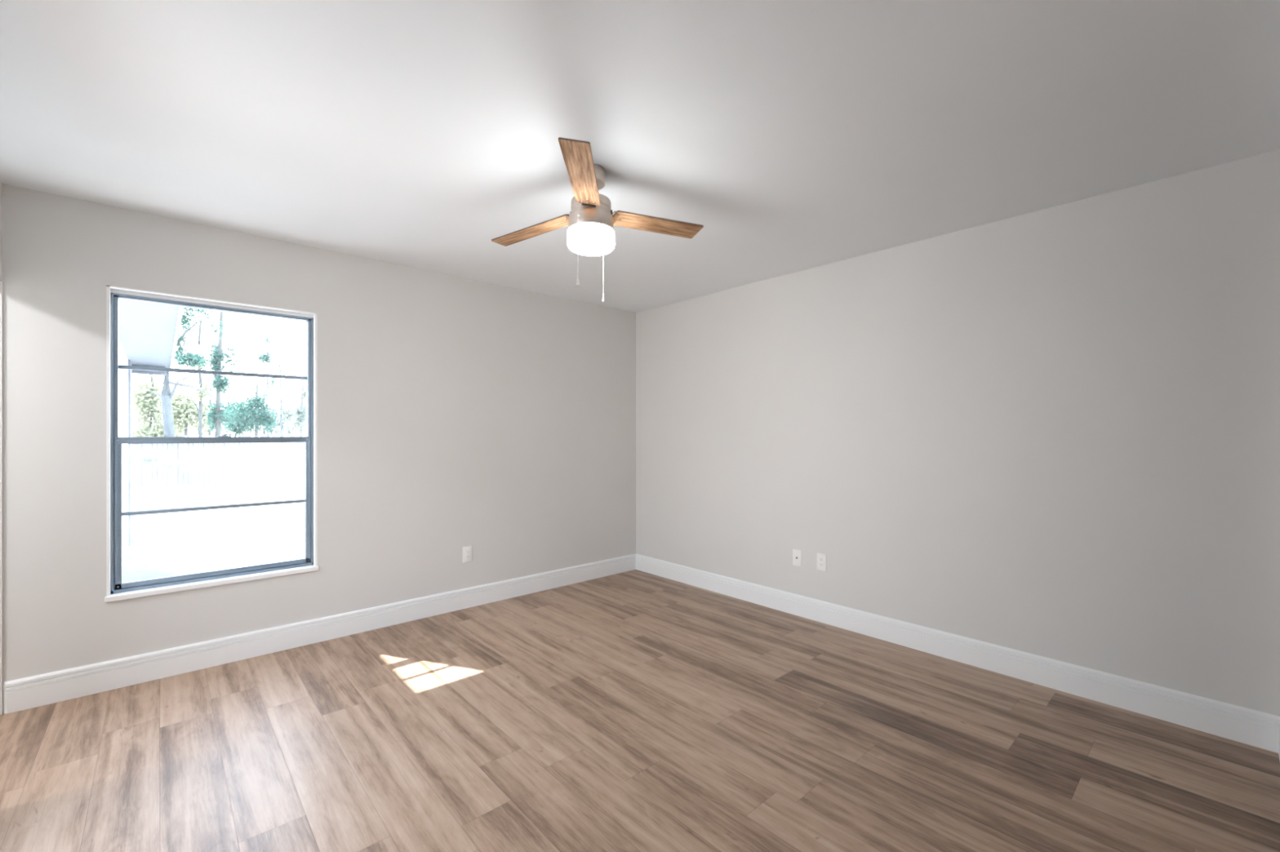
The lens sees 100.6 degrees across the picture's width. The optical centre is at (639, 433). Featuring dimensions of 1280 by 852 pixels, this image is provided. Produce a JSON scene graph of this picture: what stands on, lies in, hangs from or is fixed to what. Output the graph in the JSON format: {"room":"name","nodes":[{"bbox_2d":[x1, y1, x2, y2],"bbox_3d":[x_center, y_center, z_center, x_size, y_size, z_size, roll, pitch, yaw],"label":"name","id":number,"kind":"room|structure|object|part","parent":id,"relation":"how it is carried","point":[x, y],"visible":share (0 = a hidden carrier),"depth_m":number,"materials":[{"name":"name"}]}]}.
{"room":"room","nodes":[
{"label":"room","id":0,"kind":"room"},
{"bbox_2d":[0,180,2,715],"bbox_3d":[-1.660,0.071,0.945,0.120,2.440,3.932,0,0,-42],"label":"wall","id":1,"kind":"structure","parent":0,"point":[1,183],"depth_m":2.43,"materials":[{"name":"beige paint"}]},
{"bbox_2d":[2,183,635,682],"bbox_3d":[-1.530,0.071,3.800,4.160,2.440,0.130,0,0,-42],"label":"wall","id":2,"kind":"structure","parent":0,"point":[455,413],"depth_m":3.38,"materials":[{"name":"beige paint"}]},
{"bbox_2d":[104,284,318,602],"bbox_3d":[-2.380,0.053,3.023,0.934,1.596,0.142,0,0,-42],"label":"window","id":3,"kind":"structure","parent":2,"relation":"in","point":[116,590],"depth_m":2.93,"materials":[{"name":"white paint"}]},
{"bbox_3d":[-2.380,0.836,3.023,0.934,0.030,0.142,0,0,-42],"label":"sill","id":4,"kind":"part","parent":3,"relation":"part of","materials":[{"name":"white paint"}]},
{"bbox_3d":[-2.382,0.411,3.026,0.869,0.784,0.032,0,0,-42],"label":"sash","id":5,"kind":"part","parent":3,"relation":"part of","materials":[{"name":"clear glass"}]},
{"bbox_2d":[2,553,635,714],"bbox_3d":[-1.482,1.218,3.746,3.900,0.145,0.015,0,0,-42],"label":"baseboard","id":6,"kind":"structure","parent":2,"relation":"attached to","point":[30,692],"depth_m":3.10,"materials":[{"name":"white paint"}]},
{"bbox_2d":[462,546,471,562],"bbox_3d":[-1.278,0.895,3.935,0.070,0.115,0.008,0,0,-42],"label":"wall outlet","id":7,"kind":"object","parent":2,"relation":"attached to","point":[467,551],"visible":1,"depth_m":3.93,"materials":[{"name":"white plastic"}]},
{"bbox_2d":[465,549,470,559],"bbox_3d":[-1.276,0.895,3.933,0.033,0.067,0.004,0,0,-42],"label":"receptacle","id":8,"kind":"object","parent":7,"relation":"attached to","point":[467,551],"depth_m":3.93,"materials":[{"name":"white plastic"}]},
{"bbox_2d":[0,0,1279,312],"bbox_3d":[-0.799,-1.209,1.723,5.860,0.120,4.192,0,0,-42],"label":"ceiling","id":9,"kind":"structure","parent":0,"point":[799,135],"depth_m":1.93,"materials":[{"name":"white paint"}]},
{"bbox_2d":[491,137,703,302],"bbox_3d":[-0.202,-0.873,2.400,0.944,0.552,0.965,0,0,-42],"label":"ceiling fan","id":10,"kind":"object","parent":9,"relation":"hanging from","point":[591,221],"visible":1,"depth_m":2.26,"materials":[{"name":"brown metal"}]},
{"bbox_3d":[-0.494,-0.943,2.476,0.454,0.006,0.107,-5,2,29],"label":"blade","id":11,"kind":"part","parent":10,"relation":"part of","materials":[{"name":"brown wood"}]},
{"bbox_3d":[-0.257,-0.784,2.228,0.007,0.269,0.016,0,0,25],"label":"pull chain","id":12,"kind":"part","parent":10,"relation":"part of","materials":[{"name":"white metal"}]},
{"bbox_3d":[-0.218,-0.970,1.999,0.107,0.006,0.454,7,-2,1],"label":"blade","id":13,"kind":"part","parent":10,"relation":"part of","materials":[{"name":"brown wood"}]},
{"bbox_3d":[-0.214,-0.840,2.320,0.207,0.082,0.207,0,0,-42],"label":"lamp shade","id":14,"kind":"part","parent":10,"relation":"part of","materials":[{"name":"white glass"}]},
{"bbox_3d":[-0.170,-0.775,2.413,0.007,0.287,0.017,0,0,26],"label":"pull chain","id":15,"kind":"part","parent":10,"relation":"part of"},
{"bbox_3d":[0.076,-0.965,2.461,0.454,0.006,0.107,-1,-13,-26],"label":"blade","id":16,"kind":"part","parent":10,"relation":"part of","materials":[{"name":"brown wood"}]},
{"bbox_2d":[0,569,1279,851],"bbox_3d":[-0.799,1.316,1.723,5.600,0.050,3.932,0,0,-42],"label":"floor","id":17,"kind":"structure","parent":0,"point":[634,710],"depth_m":2.17,"materials":[{"name":"wood"}]},
{"bbox_2d":[635,149,1279,716],"bbox_3d":[1.370,0.071,3.595,0.130,2.440,4.062,0,0,-42],"label":"wall","id":18,"kind":"structure","parent":0,"point":[1052,433],"depth_m":2.80,"materials":[{"name":"beige paint"}]},
{"bbox_2d":[792,549,801,566],"bbox_3d":[1.114,0.884,3.772,0.014,0.115,0.070,0,0,-42],"label":"cable plate","id":19,"kind":"object","parent":18,"relation":"attached to","point":[797,554],"visible":1,"depth_m":3.77,"materials":[{"name":"white plastic"}]},
{"bbox_2d":[817,552,826,571],"bbox_3d":[1.242,0.881,3.634,0.008,0.115,0.070,0,0,-42],"label":"wall outlet","id":20,"kind":"object","parent":18,"relation":"attached to","point":[821,558],"visible":1,"depth_m":3.63,"materials":[{"name":"white plastic"}]},
{"bbox_2d":[818,556,823,567],"bbox_3d":[1.240,0.881,3.633,0.004,0.067,0.033,0,0,-42],"label":"receptacle","id":21,"kind":"object","parent":20,"relation":"attached to","point":[820,558],"depth_m":3.63,"materials":[{"name":"white plastic"}]},
{"bbox_2d":[635,553,1279,753],"bbox_3d":[1.273,1.218,3.595,0.015,0.145,3.932,0,0,-42],"label":"baseboard","id":22,"kind":"structure","parent":18,"relation":"attached to","point":[1258,729],"depth_m":2.79,"materials":[{"name":"white paint"}]},
{"bbox_3d":[1.149,0.071,0.745,4.020,2.440,0.130,0,0,-42],"label":"wall","id":23,"kind":"structure","parent":0,"visible":0},
{"bbox_2d":[1278,720,1279,760],"bbox_3d":[2.547,1.218,2.107,0.120,0.145,0.015,0,0,-42],"label":"baseboard","id":24,"kind":"structure","parent":23,"relation":"attached to","point":[1279,720],"depth_m":2.13,"materials":[{"name":"white paint"}]},
{"label":"outside","id":25,"kind":"structure","parent":0,"visible":0},
{"bbox_2d":[121,446,305,582],"bbox_3d":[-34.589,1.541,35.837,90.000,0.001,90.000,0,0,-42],"label":"ground","id":26,"kind":"structure","parent":25,"point":[165,544],"depth_m":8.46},
{"bbox_2d":[119,299,183,566],"bbox_3d":[-6.668,-0.759,4.030,4.785,4.600,7.080,0,0,-42],"label":"house wing","id":27,"kind":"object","parent":26,"relation":"on","point":[148,333],"visible":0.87,"depth_m":6.11,"materials":[{"name":"white paint"}]},
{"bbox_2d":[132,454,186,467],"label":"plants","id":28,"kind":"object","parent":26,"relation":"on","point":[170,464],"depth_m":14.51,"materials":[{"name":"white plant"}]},
{"bbox_2d":[132,374,215,436],"bbox_3d":[-30.334,-1.154,33.740,5.943,5.406,4.201,0,0,24],"label":"thicket","id":29,"kind":"object","parent":26,"relation":"on","point":[183,406],"visible":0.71,"depth_m":33.64,"materials":[{"name":"green plant"}]},
{"bbox_2d":[146,307,224,436],"bbox_3d":[-17.086,-3.620,20.051,2.598,10.338,1.569,0,0,29],"label":"tree","id":30,"kind":"object","parent":26,"relation":"on","point":[166,396],"visible":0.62,"depth_m":19.95,"materials":[{"name":"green plant"}]},
{"bbox_2d":[191,320,211,436],"bbox_3d":[-18.208,-1.578,21.980,0.776,6.239,0.750,0,0,-42],"label":"slender tree","id":31,"kind":"object","parent":26,"relation":"on","point":[199,395],"visible":0.66,"depth_m":21.96,"materials":[{"name":"green plant"}]},
{"bbox_2d":[132,435,305,486],"bbox_3d":[-11.158,0.791,15.560,9.435,1.500,0.123,0,0,0],"label":"fence","id":32,"kind":"object","parent":26,"relation":"on","point":[263,464],"visible":0.35,"depth_m":15.50,"materials":[{"name":"white"}]},
{"bbox_2d":[204,311,239,436],"bbox_3d":[-18.094,-2.030,22.977,1.364,7.146,0.766,0,0,5],"label":"cedar tree","id":33,"kind":"object","parent":26,"relation":"on","point":[215,415],"visible":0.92,"depth_m":22.92,"materials":[{"name":"green plant"}]},
{"bbox_2d":[222,383,277,436],"bbox_3d":[-13.218,-0.065,18.003,1.498,3.220,1.435,0,0,-42],"label":"bush","id":34,"kind":"object","parent":26,"relation":"on","point":[250,415],"visible":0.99,"depth_m":17.84,"materials":[{"name":"green plant"}]},
{"bbox_2d":[220,377,306,435],"bbox_3d":[-25.158,-1.282,38.050,10.232,5.647,3.431,0,0,1],"label":"thicket","id":35,"kind":"object","parent":26,"relation":"on","point":[277,432],"visible":0.13,"depth_m":37.77,"materials":[{"name":"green plant"}]},
{"bbox_2d":[256,334,277,436],"bbox_3d":[-18.226,-1.647,26.038,0.918,6.376,0.693,0,0,-13],"label":"pine tree","id":36,"kind":"object","parent":26,"relation":"on","point":[263,357],"visible":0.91,"depth_m":25.97,"materials":[{"name":"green plant"}]},
{"bbox_2d":[272,351,297,436],"bbox_3d":[-14.703,-0.914,21.982,0.979,4.913,0.699,0,0,-5],"label":"bare tree","id":37,"kind":"object","parent":26,"relation":"on","point":[287,415],"visible":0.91,"depth_m":21.97,"materials":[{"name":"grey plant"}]},
{"bbox_2d":[287,446,305,466],"label":"bush","id":38,"kind":"object","parent":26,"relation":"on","point":[297,456],"depth_m":14.56,"materials":[{"name":"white plant"}]},
{"bbox_2d":[292,379,306,436],"bbox_3d":[-15.321,-0.525,24.007,0.847,4.137,0.621,0,0,4],"label":"young tree","id":39,"kind":"object","parent":26,"relation":"on","point":[300,420],"visible":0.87,"depth_m":23.96,"materials":[{"name":"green plant"}]}
]}

